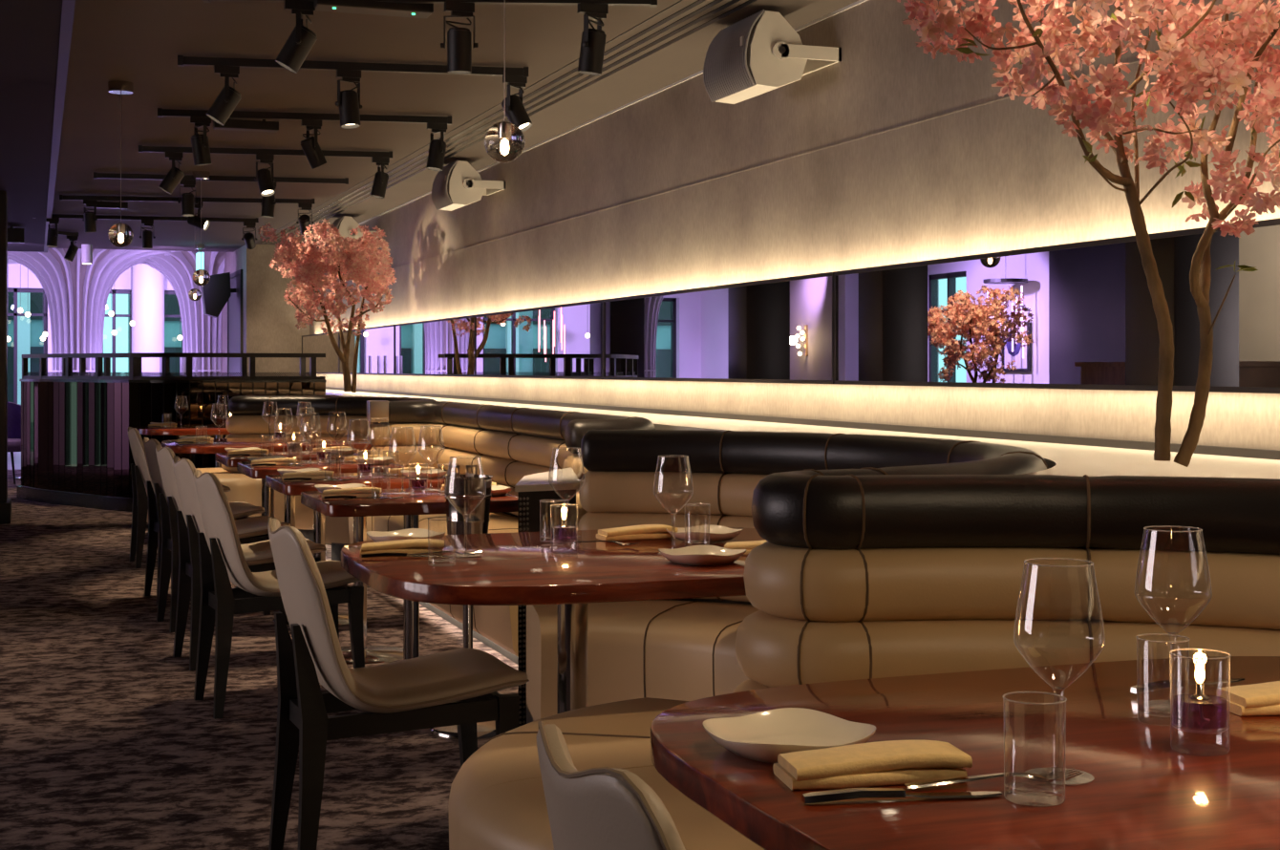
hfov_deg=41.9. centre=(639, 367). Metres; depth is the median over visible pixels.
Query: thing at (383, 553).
table knife
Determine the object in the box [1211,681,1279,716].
folded napkin
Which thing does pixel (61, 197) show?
track
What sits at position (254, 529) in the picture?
dining chair
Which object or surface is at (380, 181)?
track spotlight
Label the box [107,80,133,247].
globe pendant
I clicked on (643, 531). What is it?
folded napkin
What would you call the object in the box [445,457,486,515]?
wine glass
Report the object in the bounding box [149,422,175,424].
plate
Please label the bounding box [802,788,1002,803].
table knife
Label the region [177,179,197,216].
track spotlight
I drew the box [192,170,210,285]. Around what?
globe pendant
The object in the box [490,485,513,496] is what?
plate
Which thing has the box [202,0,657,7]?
track
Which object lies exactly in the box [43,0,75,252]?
trim
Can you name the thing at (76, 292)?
fluted column
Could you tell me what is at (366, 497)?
fork
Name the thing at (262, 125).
box
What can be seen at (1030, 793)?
tumbler
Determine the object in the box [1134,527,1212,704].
wine glass
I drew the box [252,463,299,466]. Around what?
table knife
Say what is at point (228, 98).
track spotlight
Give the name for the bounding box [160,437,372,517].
table
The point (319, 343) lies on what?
wall mirror
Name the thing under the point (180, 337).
globe pendant
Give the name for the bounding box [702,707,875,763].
plate
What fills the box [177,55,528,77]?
track
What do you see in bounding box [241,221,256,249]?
track spotlight
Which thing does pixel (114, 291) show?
window
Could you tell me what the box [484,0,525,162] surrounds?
globe pendant
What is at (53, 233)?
track spotlight
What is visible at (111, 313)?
globe pendant
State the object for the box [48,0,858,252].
ceiling
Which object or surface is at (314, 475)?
folded napkin
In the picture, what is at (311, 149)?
track spotlight
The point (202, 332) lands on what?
fluted column
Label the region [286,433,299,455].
candle
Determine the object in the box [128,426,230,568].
dining chair
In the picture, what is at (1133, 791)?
table
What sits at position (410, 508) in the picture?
square table
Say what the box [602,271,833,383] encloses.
wall mirror
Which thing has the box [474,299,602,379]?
wall mirror
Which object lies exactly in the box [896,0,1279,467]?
blossom tree
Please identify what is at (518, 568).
table
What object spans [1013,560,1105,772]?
wine glass
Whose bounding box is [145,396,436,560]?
booth
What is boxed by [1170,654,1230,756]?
candle
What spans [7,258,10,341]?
globe pendant
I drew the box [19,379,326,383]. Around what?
countertop
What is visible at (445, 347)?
wall mirror
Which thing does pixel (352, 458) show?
folded napkin
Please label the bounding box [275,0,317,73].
track spotlight
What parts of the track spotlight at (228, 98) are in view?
yoke arm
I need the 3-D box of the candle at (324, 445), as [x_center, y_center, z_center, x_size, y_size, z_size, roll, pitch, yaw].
[-1.496,0.401,7.913,0.071,0.116,0.071,0,0,-43]
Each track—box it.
[32,213,258,223]
[58,231,78,236]
[59,194,315,204]
[93,171,348,184]
[138,145,392,158]
[157,107,451,125]
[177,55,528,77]
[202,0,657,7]
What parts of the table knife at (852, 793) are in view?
handle, blade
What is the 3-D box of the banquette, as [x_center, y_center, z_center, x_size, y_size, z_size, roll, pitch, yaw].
[-0.834,0.705,8.461,0.656,1.010,3.960,0,0,-20]
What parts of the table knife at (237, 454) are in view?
handle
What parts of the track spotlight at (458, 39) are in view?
yoke arm, yoke arm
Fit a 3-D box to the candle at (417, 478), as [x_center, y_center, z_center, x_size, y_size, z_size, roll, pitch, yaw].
[-0.792,0.401,5.966,0.071,0.116,0.071,0,0,-43]
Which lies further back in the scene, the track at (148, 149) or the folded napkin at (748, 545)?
the track at (148, 149)
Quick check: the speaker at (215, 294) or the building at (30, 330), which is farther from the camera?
the building at (30, 330)
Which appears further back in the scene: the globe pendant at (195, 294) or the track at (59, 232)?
the track at (59, 232)
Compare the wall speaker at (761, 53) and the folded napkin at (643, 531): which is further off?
the wall speaker at (761, 53)
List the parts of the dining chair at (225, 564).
leg, rail, leg, rail, rail, leg, rail, leg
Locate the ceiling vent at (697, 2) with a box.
[256,0,757,243]
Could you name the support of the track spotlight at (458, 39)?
attached to the track at (652, 3)
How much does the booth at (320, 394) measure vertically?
1.006 m
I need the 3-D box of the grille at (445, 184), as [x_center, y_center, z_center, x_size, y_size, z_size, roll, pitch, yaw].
[-1.330,-1.250,11.450,0.104,0.302,0.434,0,0,-20]
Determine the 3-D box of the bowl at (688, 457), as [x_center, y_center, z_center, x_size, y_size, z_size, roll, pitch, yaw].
[0.082,0.290,4.124,0.100,0.144,0.100,0,0,-20]
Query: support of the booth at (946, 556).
on the floor
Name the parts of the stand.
plate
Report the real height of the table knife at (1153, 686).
0.012 m
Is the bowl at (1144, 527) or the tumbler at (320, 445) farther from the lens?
the tumbler at (320, 445)
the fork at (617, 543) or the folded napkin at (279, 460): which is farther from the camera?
the folded napkin at (279, 460)
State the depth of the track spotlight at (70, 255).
17.36 m
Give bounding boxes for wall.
[8,263,173,376]
[16,379,326,511]
[221,244,309,376]
[309,0,1279,450]
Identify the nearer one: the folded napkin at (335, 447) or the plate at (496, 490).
the plate at (496, 490)
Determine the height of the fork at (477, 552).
0.010 m
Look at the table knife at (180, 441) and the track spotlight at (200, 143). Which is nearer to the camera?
the track spotlight at (200, 143)
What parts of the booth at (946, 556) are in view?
seat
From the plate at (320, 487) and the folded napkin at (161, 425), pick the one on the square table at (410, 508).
the plate at (320, 487)
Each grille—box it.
[330,215,344,249]
[431,160,458,210]
[703,9,765,102]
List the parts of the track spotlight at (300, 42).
yoke arm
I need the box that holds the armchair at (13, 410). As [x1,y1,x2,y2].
[7,402,21,484]
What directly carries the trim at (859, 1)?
attached to the wall at (1001, 175)
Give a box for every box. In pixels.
[7,226,24,243]
[96,200,127,209]
[213,118,278,132]
[313,0,433,18]
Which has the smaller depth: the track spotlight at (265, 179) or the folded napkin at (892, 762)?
the folded napkin at (892, 762)
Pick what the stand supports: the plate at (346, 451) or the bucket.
the bucket
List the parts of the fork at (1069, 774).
handle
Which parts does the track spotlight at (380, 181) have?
yoke arm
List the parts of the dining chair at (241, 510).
leg, rail, leg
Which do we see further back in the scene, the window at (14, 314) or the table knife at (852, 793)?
the window at (14, 314)
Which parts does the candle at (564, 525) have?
glass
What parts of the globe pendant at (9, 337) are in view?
cord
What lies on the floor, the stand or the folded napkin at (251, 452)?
the stand
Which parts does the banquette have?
panel, seat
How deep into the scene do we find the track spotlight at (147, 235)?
15.52 m
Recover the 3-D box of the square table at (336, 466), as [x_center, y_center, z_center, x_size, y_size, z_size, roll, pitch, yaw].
[-1.529,0.835,7.976,0.710,0.750,0.670,0,0,-20]
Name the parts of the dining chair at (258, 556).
leg, rail, leg, rail, leg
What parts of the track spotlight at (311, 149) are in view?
yoke arm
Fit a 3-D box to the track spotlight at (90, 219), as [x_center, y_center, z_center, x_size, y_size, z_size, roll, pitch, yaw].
[-4.509,-1.240,13.701,0.113,0.263,0.113,0,0,-20]
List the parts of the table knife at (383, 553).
handle, blade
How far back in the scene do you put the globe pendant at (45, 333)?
23.56 m
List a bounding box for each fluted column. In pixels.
[7,247,178,376]
[141,250,225,376]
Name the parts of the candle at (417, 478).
glass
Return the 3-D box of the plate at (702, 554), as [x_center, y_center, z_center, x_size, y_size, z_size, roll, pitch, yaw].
[0.147,0.444,3.945,0.190,0.030,0.190,0,0,-40]
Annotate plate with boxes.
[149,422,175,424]
[178,435,211,438]
[224,447,262,451]
[247,455,288,461]
[277,468,324,475]
[314,483,369,492]
[320,448,359,455]
[354,456,396,465]
[366,528,446,542]
[400,469,447,478]
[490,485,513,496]
[658,544,746,565]
[665,524,743,542]
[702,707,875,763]
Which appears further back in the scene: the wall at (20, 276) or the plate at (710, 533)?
the wall at (20, 276)
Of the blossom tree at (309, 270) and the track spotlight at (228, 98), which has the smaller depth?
the track spotlight at (228, 98)
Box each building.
[7,292,103,405]
[128,294,181,376]
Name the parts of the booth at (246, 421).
seat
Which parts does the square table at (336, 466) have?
plate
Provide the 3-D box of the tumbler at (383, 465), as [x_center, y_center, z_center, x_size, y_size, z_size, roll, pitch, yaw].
[-1.046,0.405,7.023,0.067,0.108,0.067,0,0,-20]
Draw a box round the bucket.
[442,465,492,534]
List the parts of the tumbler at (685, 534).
glass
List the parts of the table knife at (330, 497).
handle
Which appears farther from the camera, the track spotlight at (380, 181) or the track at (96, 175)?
the track at (96, 175)
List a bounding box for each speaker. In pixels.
[200,272,235,318]
[330,215,379,250]
[431,160,505,211]
[703,9,841,104]
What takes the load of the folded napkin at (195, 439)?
on the table at (272, 444)
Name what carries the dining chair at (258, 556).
on the floor
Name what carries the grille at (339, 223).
attached to the wall speaker at (344, 224)
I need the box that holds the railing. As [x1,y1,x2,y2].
[21,352,327,380]
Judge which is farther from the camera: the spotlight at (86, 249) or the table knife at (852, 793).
the spotlight at (86, 249)
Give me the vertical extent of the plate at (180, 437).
0.030 m
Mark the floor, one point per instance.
(106, 743)
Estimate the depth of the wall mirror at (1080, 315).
5.01 m
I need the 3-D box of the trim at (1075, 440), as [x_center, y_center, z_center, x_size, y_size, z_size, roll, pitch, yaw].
[-0.181,0.224,9.293,0.021,0.023,21.600,0,0,-20]
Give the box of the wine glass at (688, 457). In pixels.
[653,456,693,545]
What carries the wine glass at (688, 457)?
on the table at (518, 568)
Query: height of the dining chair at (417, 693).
0.845 m
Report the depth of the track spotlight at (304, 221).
13.96 m
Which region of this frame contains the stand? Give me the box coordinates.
[429,605,495,741]
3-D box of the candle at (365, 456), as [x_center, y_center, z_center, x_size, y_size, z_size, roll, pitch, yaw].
[-1.135,0.401,6.916,0.071,0.116,0.071,0,0,-43]
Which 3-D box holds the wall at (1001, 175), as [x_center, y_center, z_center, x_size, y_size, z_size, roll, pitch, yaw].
[-0.095,-0.155,9.377,0.200,2.730,21.700,0,0,-20]
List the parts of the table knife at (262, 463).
handle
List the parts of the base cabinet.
stud trim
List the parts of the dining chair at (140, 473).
leg, leg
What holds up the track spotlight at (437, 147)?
attached to the track at (161, 112)
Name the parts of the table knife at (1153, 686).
handle, blade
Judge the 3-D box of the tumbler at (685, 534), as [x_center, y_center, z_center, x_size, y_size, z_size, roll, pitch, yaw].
[0.147,0.405,4.296,0.067,0.108,0.067,0,0,-20]
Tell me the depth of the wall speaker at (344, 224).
15.40 m
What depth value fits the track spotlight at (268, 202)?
12.31 m
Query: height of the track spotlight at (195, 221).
0.238 m
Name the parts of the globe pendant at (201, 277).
cord, globe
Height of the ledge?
0.975 m
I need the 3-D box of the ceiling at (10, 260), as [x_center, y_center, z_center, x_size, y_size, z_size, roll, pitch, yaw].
[-8.984,-1.645,22.485,8.400,0.150,6.400,0,0,-20]
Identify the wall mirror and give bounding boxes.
[301,331,339,374]
[339,324,394,375]
[394,315,474,377]
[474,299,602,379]
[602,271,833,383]
[833,218,1279,393]
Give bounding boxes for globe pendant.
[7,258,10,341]
[42,293,47,337]
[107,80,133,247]
[107,289,114,316]
[177,310,182,341]
[188,288,201,300]
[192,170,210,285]
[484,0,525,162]
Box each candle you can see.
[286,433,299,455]
[316,440,330,465]
[358,450,374,479]
[408,465,427,496]
[550,506,577,553]
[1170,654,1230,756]
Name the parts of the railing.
post, post, post, post, post, rail, post, post, post, post, post, rail, rail, post, post, post, post, post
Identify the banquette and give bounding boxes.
[348,400,655,663]
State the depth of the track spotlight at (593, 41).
6.28 m
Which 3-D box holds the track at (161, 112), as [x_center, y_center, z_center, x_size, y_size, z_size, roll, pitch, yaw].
[-1.843,-1.395,9.255,1.596,0.053,0.044,0,0,-10]
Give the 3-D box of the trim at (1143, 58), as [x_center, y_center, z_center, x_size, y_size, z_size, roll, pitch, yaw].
[-0.172,-0.888,9.296,0.003,0.004,21.600,0,0,-20]
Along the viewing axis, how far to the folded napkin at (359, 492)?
5.90 m
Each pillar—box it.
[0,191,11,524]
[131,264,164,376]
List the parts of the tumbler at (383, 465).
glass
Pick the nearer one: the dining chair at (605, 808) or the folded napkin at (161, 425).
the dining chair at (605, 808)
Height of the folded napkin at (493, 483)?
0.034 m
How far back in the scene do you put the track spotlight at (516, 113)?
7.83 m
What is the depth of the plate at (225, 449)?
8.99 m
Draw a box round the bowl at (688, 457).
[653,456,693,512]
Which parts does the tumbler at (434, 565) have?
glass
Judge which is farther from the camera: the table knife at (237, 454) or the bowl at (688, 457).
the table knife at (237, 454)
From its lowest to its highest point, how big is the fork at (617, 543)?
0.010 m
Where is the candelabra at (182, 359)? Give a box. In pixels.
[159,357,197,376]
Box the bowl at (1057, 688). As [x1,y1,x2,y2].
[1013,560,1105,690]
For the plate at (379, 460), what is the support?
on the square table at (336, 466)
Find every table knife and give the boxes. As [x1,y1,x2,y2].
[174,441,196,443]
[228,453,271,456]
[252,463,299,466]
[283,477,338,480]
[324,495,386,498]
[361,552,451,557]
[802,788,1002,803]
[1130,678,1244,693]
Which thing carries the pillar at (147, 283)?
on the floor
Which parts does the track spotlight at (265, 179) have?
yoke arm, yoke arm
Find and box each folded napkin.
[148,423,176,427]
[176,437,213,443]
[227,448,268,455]
[250,457,296,466]
[281,470,334,480]
[312,446,351,453]
[321,487,381,498]
[343,454,386,462]
[360,538,444,555]
[386,466,435,475]
[441,482,496,490]
[596,524,678,540]
[724,540,767,555]
[772,740,972,789]
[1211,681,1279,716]
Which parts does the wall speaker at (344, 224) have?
bracket arm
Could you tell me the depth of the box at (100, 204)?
13.80 m
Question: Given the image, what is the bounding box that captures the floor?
[0,451,517,849]
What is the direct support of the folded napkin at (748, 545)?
on the table at (518, 568)
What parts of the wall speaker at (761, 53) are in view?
bracket arm, bracket plate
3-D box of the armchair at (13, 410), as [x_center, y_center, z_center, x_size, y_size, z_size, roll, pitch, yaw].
[-6.543,0.771,17.020,0.730,0.882,0.667,0,0,-43]
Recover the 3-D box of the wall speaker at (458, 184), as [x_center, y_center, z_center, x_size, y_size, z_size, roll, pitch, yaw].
[-1.185,-1.248,11.496,0.408,0.304,0.492,0,0,-20]
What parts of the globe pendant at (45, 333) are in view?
cord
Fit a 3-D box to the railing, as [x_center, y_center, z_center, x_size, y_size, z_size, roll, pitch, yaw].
[-4.354,-0.010,14.763,3.224,0.230,1.259,0,0,20]
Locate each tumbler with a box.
[308,445,320,454]
[383,465,398,477]
[427,526,455,566]
[437,476,444,494]
[539,500,564,542]
[684,533,709,546]
[1002,697,1066,801]
[1136,636,1189,725]
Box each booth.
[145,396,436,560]
[248,394,339,396]
[448,429,1048,849]
[459,474,1279,849]
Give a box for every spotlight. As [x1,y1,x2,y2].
[46,217,59,247]
[64,235,78,261]
[81,244,92,264]
[82,199,97,232]
[139,219,155,248]
[158,151,184,194]
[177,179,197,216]
[187,201,209,230]
[190,116,211,165]
[206,64,241,125]
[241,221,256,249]
[254,153,275,196]
[260,182,276,217]
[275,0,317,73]
[296,203,314,234]
[299,119,326,169]
[335,68,362,128]
[370,156,389,198]
[426,122,447,170]
[440,0,478,73]
[501,74,532,131]
[577,2,608,75]
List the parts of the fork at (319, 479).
handle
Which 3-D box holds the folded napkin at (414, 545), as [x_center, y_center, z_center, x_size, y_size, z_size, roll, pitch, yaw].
[-0.587,0.443,4.127,0.204,0.034,0.090,0,0,-7]
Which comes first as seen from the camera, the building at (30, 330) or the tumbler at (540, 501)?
the tumbler at (540, 501)
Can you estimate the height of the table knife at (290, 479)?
0.012 m
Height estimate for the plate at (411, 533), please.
0.030 m
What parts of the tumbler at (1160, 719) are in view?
glass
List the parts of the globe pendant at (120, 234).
globe, cord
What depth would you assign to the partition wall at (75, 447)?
14.38 m
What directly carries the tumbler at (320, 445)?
on the square table at (224, 458)
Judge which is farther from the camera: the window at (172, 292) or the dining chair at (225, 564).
the window at (172, 292)
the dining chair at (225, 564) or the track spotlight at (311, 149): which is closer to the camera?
the dining chair at (225, 564)
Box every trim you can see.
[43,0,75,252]
[312,0,867,245]
[325,386,1279,460]
[331,58,1144,285]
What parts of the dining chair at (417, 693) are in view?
leg, rail, leg, rail, rail, leg, rail, leg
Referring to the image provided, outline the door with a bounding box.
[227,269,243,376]
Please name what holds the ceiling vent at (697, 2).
in the ceiling at (138, 42)
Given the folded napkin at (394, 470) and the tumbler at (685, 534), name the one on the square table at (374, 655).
the folded napkin at (394, 470)
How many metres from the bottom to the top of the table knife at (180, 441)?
0.012 m
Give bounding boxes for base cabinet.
[514,467,579,726]
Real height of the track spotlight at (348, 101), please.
0.265 m
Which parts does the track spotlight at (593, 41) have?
knob, yoke arm, yoke arm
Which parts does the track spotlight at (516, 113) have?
yoke arm, yoke arm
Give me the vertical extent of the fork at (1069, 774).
0.010 m
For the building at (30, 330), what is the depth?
30.84 m
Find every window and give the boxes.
[8,288,47,404]
[104,289,131,375]
[164,290,182,352]
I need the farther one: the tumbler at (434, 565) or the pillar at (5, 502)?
the pillar at (5, 502)
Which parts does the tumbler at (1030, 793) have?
glass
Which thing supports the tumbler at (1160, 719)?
on the table at (1133, 791)
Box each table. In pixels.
[135,424,230,467]
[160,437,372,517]
[215,450,362,527]
[236,459,405,627]
[265,472,444,666]
[300,488,517,712]
[341,527,766,713]
[650,656,1279,849]
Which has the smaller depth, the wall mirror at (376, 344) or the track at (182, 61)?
the track at (182, 61)
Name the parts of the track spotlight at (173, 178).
yoke arm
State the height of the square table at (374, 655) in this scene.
0.750 m
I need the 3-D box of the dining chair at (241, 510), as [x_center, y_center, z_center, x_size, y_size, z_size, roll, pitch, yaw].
[-2.302,0.787,8.820,0.604,0.845,0.444,0,0,-27]
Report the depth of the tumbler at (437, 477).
6.06 m
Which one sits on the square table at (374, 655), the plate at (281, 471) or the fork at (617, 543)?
the plate at (281, 471)
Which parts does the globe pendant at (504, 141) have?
globe, cord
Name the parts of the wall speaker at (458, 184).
bracket arm, bracket plate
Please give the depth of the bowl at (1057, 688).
1.87 m
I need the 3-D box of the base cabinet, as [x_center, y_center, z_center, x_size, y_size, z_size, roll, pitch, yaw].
[-0.308,0.799,6.011,0.212,0.822,1.013,0,0,0]
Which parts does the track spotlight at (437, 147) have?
yoke arm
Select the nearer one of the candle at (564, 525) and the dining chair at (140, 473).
the candle at (564, 525)
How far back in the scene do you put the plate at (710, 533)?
4.42 m
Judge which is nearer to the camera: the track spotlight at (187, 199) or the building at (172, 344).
the track spotlight at (187, 199)
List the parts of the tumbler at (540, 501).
glass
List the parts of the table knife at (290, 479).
handle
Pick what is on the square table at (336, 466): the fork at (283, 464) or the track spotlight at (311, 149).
the fork at (283, 464)
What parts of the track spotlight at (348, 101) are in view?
yoke arm, yoke arm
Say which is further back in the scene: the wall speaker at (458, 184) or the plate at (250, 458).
the wall speaker at (458, 184)
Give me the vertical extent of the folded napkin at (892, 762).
0.034 m
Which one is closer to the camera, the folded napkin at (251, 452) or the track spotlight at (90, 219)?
the folded napkin at (251, 452)
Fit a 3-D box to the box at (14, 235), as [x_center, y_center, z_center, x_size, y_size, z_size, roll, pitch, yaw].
[-6.220,-1.290,16.137,0.520,0.160,0.100,0,0,-20]
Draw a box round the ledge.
[325,389,1279,604]
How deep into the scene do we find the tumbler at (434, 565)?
3.89 m
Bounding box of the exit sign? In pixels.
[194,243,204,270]
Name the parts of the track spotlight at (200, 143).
yoke arm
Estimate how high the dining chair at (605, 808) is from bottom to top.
0.845 m
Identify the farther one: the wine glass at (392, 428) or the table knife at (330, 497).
the wine glass at (392, 428)
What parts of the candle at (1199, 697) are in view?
glass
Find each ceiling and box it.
[0,0,62,252]
[8,258,145,264]
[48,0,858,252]
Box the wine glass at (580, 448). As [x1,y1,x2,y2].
[548,448,585,502]
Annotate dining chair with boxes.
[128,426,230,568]
[143,437,265,604]
[155,445,290,632]
[172,455,326,670]
[193,469,364,719]
[267,517,529,849]
[536,720,685,849]
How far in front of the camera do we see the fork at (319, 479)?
6.76 m
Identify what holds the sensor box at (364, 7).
attached to the ceiling at (138, 42)
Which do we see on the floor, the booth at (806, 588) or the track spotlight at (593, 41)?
the booth at (806, 588)
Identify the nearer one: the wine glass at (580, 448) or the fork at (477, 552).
the fork at (477, 552)
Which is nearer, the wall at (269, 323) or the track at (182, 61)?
the track at (182, 61)
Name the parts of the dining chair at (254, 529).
leg, rail, leg, rail, leg, leg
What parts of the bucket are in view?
handle, handle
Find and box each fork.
[267,464,311,466]
[302,478,352,481]
[343,496,404,499]
[406,551,482,554]
[570,540,639,545]
[903,768,1083,789]
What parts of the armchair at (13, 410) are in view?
leg, seat, backrest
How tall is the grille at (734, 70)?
0.302 m
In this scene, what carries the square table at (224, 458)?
on the floor
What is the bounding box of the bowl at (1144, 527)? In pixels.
[1134,527,1212,634]
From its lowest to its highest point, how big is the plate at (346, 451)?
0.030 m
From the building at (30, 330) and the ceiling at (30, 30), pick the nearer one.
the ceiling at (30, 30)
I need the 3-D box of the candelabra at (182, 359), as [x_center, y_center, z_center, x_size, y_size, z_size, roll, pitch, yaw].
[-5.600,0.530,20.306,0.434,1.360,0.453,0,0,-20]
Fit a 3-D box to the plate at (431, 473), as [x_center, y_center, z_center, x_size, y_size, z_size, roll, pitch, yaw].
[-0.899,0.444,6.970,0.190,0.030,0.190,0,0,-26]
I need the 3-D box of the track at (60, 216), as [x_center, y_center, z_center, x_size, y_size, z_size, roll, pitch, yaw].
[-4.580,-1.395,15.544,2.013,0.053,0.044,0,0,-14]
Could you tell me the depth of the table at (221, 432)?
12.48 m
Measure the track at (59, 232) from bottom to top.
0.053 m
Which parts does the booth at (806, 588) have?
seat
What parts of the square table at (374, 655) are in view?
plate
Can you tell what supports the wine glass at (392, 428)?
on the square table at (410, 508)
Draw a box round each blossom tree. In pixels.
[257,218,396,392]
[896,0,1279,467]
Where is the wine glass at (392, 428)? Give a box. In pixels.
[388,427,416,479]

